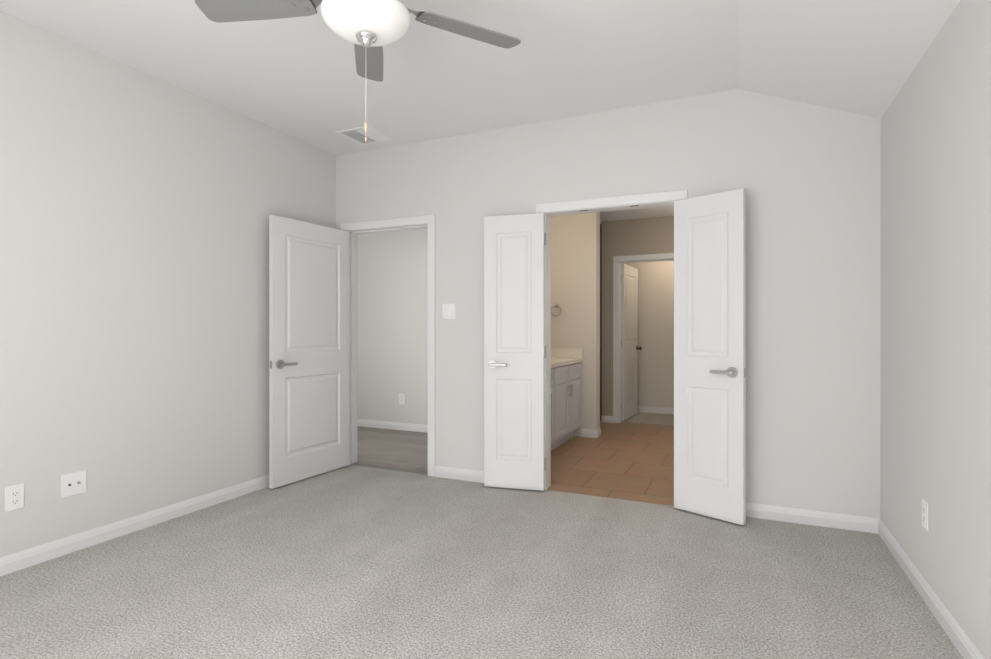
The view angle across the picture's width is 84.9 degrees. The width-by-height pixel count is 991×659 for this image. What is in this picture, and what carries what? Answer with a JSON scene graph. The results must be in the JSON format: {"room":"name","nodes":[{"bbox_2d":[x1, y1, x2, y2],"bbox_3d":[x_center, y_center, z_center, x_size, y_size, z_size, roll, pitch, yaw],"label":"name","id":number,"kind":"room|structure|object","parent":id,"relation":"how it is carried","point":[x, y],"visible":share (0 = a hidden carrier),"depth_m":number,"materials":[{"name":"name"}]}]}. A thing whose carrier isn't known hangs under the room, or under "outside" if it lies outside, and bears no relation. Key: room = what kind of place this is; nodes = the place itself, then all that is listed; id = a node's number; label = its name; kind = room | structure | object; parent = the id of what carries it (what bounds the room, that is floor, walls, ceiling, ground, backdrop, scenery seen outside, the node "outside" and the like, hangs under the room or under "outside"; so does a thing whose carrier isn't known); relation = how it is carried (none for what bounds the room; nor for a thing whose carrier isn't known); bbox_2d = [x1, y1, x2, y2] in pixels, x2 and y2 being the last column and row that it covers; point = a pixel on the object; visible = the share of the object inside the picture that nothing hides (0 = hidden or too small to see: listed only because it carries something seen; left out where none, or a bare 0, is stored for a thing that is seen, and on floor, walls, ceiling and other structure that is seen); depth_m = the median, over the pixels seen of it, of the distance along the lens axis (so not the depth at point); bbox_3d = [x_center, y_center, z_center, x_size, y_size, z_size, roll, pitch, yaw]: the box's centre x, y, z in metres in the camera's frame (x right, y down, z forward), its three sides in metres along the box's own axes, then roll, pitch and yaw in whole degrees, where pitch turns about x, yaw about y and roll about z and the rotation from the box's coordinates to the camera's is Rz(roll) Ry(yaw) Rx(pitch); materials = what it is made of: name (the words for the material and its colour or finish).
{"room":"empty bedroom","nodes":[
{"label":"empty bedroom","id":0,"kind":"room"},
{"bbox_2d":[0,11,335,557],"bbox_3d":[-2.364,-0.225,2.809,0.120,2.820,4.390,0,0,24],"label":"wall","id":1,"kind":"structure","parent":0,"point":[137,208],"depth_m":3.15,"materials":[{"name":"white paint"}]},
{"bbox_2d":[5,483,23,511],"bbox_3d":[-2.360,0.825,2.660,0.008,0.122,0.078,0,0,24],"label":"electrical outlet","id":2,"kind":"object","parent":1,"relation":"attached to","point":[14,497],"visible":1,"depth_m":2.66,"materials":[{"name":"white plastic"}]},
{"bbox_2d":[61,470,85,497],"bbox_3d":[-2.251,0.825,2.896,0.016,0.122,0.122,0,0,24],"label":"electrical outlet","id":3,"kind":"object","parent":1,"relation":"attached to","point":[73,483],"visible":1,"depth_m":2.89,"materials":[{"name":"white plastic"}]},
{"bbox_2d":[0,475,268,575],"bbox_3d":[-2.271,1.142,2.834,0.030,0.086,4.270,0,0,24],"label":"baseboard","id":4,"kind":"structure","parent":1,"relation":"attached to","point":[26,558],"depth_m":3.10,"materials":[{"name":"white wood"}]},
{"bbox_2d":[0,0,738,155],"bbox_3d":[-0.881,-1.614,2.143,3.370,0.160,4.390,0,0,24],"label":"ceiling","id":5,"kind":"structure","parent":0,"point":[299,78],"depth_m":3.09,"materials":[{"name":"white paint"}]},
{"bbox_2d":[195,0,520,141],"bbox_3d":[-0.506,-1.128,1.990,1.281,0.812,1.222,0,0,24],"label":"ceiling fan","id":6,"kind":"object","parent":5,"relation":"hanging from","point":[369,29],"visible":1,"depth_m":2.08,"materials":[{"name":"grey metal"}]},
{"bbox_2d":[335,125,396,145],"bbox_3d":[-1.018,-1.530,4.282,0.350,0.009,0.330,0,0,24],"label":"ceiling vent","id":7,"kind":"object","parent":5,"relation":"in","point":[373,135],"visible":0.98,"depth_m":4.26,"materials":[{"name":"white metal"}]},
{"bbox_2d":[357,228,427,424],"bbox_3d":[-1.155,-0.226,6.470,2.890,2.820,0.120,0,0,24],"label":"wall","id":8,"kind":"structure","parent":0,"point":[392,315],"depth_m":6.40,"materials":[{"name":"white paint"}]},
{"bbox_2d":[358,419,427,432],"bbox_3d":[-1.137,1.141,6.389,2.790,0.086,0.014,0,0,24],"label":"baseboard","id":9,"kind":"structure","parent":8,"relation":"attached to","point":[393,425],"depth_m":6.42,"materials":[{"name":"white wood"}]},
{"bbox_2d":[399,393,404,403],"bbox_3d":[-1.104,0.814,6.376,0.078,0.122,0.008,0,0,24],"label":"outlet","id":10,"kind":"object","parent":8,"relation":"attached to","point":[401,398],"visible":1,"depth_m":6.37,"materials":[{"name":"white plastic"}]},
{"bbox_2d":[0,465,962,658],"bbox_3d":[-0.481,1.236,1.973,4.240,0.100,4.405,0,0,24],"label":"floor carpet","id":11,"kind":"object","parent":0,"point":[352,562],"visible":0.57,"depth_m":2.51,"materials":[{"name":"grey carpet"}]},
{"bbox_2d":[350,412,673,505],"bbox_3d":[0.256,1.234,6.366,5.350,0.100,4.215,0,0,24],"label":"floor","id":12,"kind":"structure","parent":0,"point":[628,461],"depth_m":5.01,"materials":[{"name":"tile"}]},
{"bbox_2d":[551,360,582,450],"bbox_3d":[0.418,0.769,5.439,0.576,0.830,1.427,0,0,24],"label":"bathroom vanity","id":13,"kind":"object","parent":12,"relation":"on","point":[565,394],"depth_m":5.48,"materials":[{"name":"white wood"}]},
{"bbox_2d":[551,356,582,367],"bbox_3d":[0.409,0.333,5.432,0.566,0.042,1.446,0,0,24],"label":"countertop","id":14,"kind":"structure","parent":13,"relation":"on","point":[554,359],"depth_m":5.63,"materials":[{"name":"beige stone"}]},
{"bbox_2d":[551,212,602,436],"bbox_3d":[0.813,-0.226,6.141,0.710,2.820,0.170,0,0,24],"label":"wall","id":15,"kind":"structure","parent":0,"point":[586,248],"depth_m":6.01,"materials":[{"name":"white paint"}]},
{"bbox_2d":[551,304,561,315],"bbox_3d":[0.682,-0.220,6.070,0.131,0.145,0.065,0,0,24],"label":"towel ring","id":16,"kind":"object","parent":15,"relation":"attached to","point":[556,305],"visible":0.96,"depth_m":6.05,"materials":[{"name":"grey metal"}]},
{"bbox_2d":[551,348,582,355],"bbox_3d":[0.710,0.262,6.080,0.548,0.100,0.018,0,0,24],"label":"backsplash","id":17,"kind":"structure","parent":15,"relation":"attached to","point":[554,351],"depth_m":6.04,"materials":[{"name":"beige stone"}]},
{"bbox_2d":[336,89,880,517],"bbox_3d":[-0.328,-0.225,4.367,5.920,2.820,0.120,0,0,24],"label":"wall","id":18,"kind":"structure","parent":0,"point":[807,176],"depth_m":3.42,"materials":[{"name":"white paint"}]},
{"bbox_2d":[269,215,349,488],"bbox_3d":[-1.466,0.164,4.355,0.147,2.018,0.812,0,0,28],"label":"entry door","id":19,"kind":"structure","parent":18,"relation":"in","point":[309,349],"depth_m":4.28,"materials":[{"name":"white wood"}]},
{"bbox_2d":[341,215,434,476],"bbox_3d":[-0.893,0.130,4.621,0.950,2.110,0.152,0,0,24],"label":"door frame","id":20,"kind":"structure","parent":18,"relation":"attached to","point":[429,220],"depth_m":4.56,"materials":[{"name":"white wood"}]},
{"bbox_2d":[442,303,454,318],"bbox_3d":[-0.373,-0.145,4.315,0.118,0.122,0.012,0,0,24],"label":"switch plate","id":21,"kind":"object","parent":18,"relation":"attached to","point":[448,311],"visible":1,"depth_m":4.32,"materials":[{"name":"white plastic"}]},
{"bbox_2d":[435,466,483,482],"bbox_3d":[-0.093,1.142,4.189,0.865,0.086,0.014,0,0,24],"label":"baseboard","id":22,"kind":"structure","parent":18,"relation":"attached to","point":[440,471],"depth_m":4.27,"materials":[{"name":"white wood"}]},
{"bbox_2d":[484,213,545,490],"bbox_3d":[0.143,0.164,4.013,0.462,2.018,0.147,0,0,15],"label":"bathroom door","id":23,"kind":"structure","parent":18,"relation":"in","point":[514,357],"depth_m":4.00,"materials":[{"name":"white wood"}]},
{"bbox_2d":[536,189,687,489],"bbox_3d":[0.809,0.130,3.848,1.060,2.110,0.136,0,0,24],"label":"door frame","id":24,"kind":"structure","parent":18,"relation":"attached to","point":[548,215],"depth_m":3.98,"materials":[{"name":"white wood"}]},
{"bbox_2d":[674,188,745,524],"bbox_3d":[1.339,0.164,3.423,0.147,2.018,0.462,0,0,-43],"label":"bathroom door","id":25,"kind":"structure","parent":18,"relation":"in","point":[710,355],"depth_m":3.39,"materials":[{"name":"white painted wood"},{"name":"satin nickel"}]},
{"bbox_2d":[746,503,875,532],"bbox_3d":[1.734,1.142,3.369,1.020,0.086,0.014,0,0,24],"label":"baseboard","id":26,"kind":"structure","parent":18,"relation":"attached to","point":[777,513],"depth_m":3.28,"materials":[{"name":"white wood"}]},
{"bbox_2d":[600,205,673,223],"bbox_3d":[0.538,-1.536,6.296,5.920,0.320,4.110,0,0,24],"label":"ceiling","id":27,"kind":"structure","parent":0,"point":[653,212],"depth_m":6.43,"materials":[{"name":"white paint"}]},
{"bbox_2d":[603,216,673,415],"bbox_3d":[2.105,-0.226,6.651,1.790,2.820,0.120,0,0,24],"label":"wall","id":28,"kind":"structure","parent":0,"point":[655,235],"depth_m":6.84,"materials":[{"name":"white paint"}]},
{"bbox_2d":[621,263,641,420],"bbox_3d":[1.806,0.162,7.278,0.167,2.018,0.762,0,0,28],"label":"closet door","id":29,"kind":"structure","parent":28,"relation":"in","point":[629,342],"depth_m":7.20,"materials":[{"name":"white wood"}]},
{"bbox_2d":[613,253,673,422],"bbox_3d":[1.927,0.153,6.731,0.800,2.060,0.120,0,0,24],"label":"door frame","id":30,"kind":"structure","parent":28,"relation":"attached to","point":[619,353],"depth_m":6.87,"materials":[{"name":"white wood"}]},
{"bbox_2d":[621,261,673,407],"bbox_3d":[2.034,-0.227,7.823,3.300,2.820,0.100,0,0,24],"label":"wall","id":31,"kind":"structure","parent":0,"point":[656,332],"depth_m":7.65,"materials":[{"name":"white paint"}]},
{"bbox_2d":[638,406,673,413],"bbox_3d":[2.010,1.140,7.772,3.100,0.086,0.014,0,0,24],"label":"baseboard","id":32,"kind":"structure","parent":31,"relation":"attached to","point":[661,410],"depth_m":7.65,"materials":[{"name":"white wood"}]},
{"bbox_2d":[739,0,959,118],"bbox_3d":[1.053,-1.434,1.276,0.870,0.520,4.390,0,0,24],"label":"ceiling","id":33,"kind":"structure","parent":0,"point":[862,57],"depth_m":2.63,"materials":[{"name":"white paint"}]},
{"bbox_2d":[880,0,990,658],"bbox_3d":[1.395,-0.224,1.123,0.120,2.820,4.390,0,0,24],"label":"wall","id":34,"kind":"structure","parent":0,"point":[935,440],"depth_m":2.18,"materials":[{"name":"white paint"}]},
{"bbox_2d":[922,498,928,530],"bbox_3d":[1.891,0.816,2.386,0.008,0.122,0.078,0,0,24],"label":"electrical outlet","id":35,"kind":"object","parent":34,"relation":"attached to","point":[925,514],"visible":1,"depth_m":2.37,"materials":[{"name":"white plastic"}]},
{"bbox_2d":[876,518,984,658],"bbox_3d":[1.359,1.143,1.206,0.014,0.086,4.270,0,0,24],"label":"baseboard","id":36,"kind":"structure","parent":34,"relation":"attached to","point":[962,642],"depth_m":2.28,"materials":[{"name":"white wood"}]}
]}

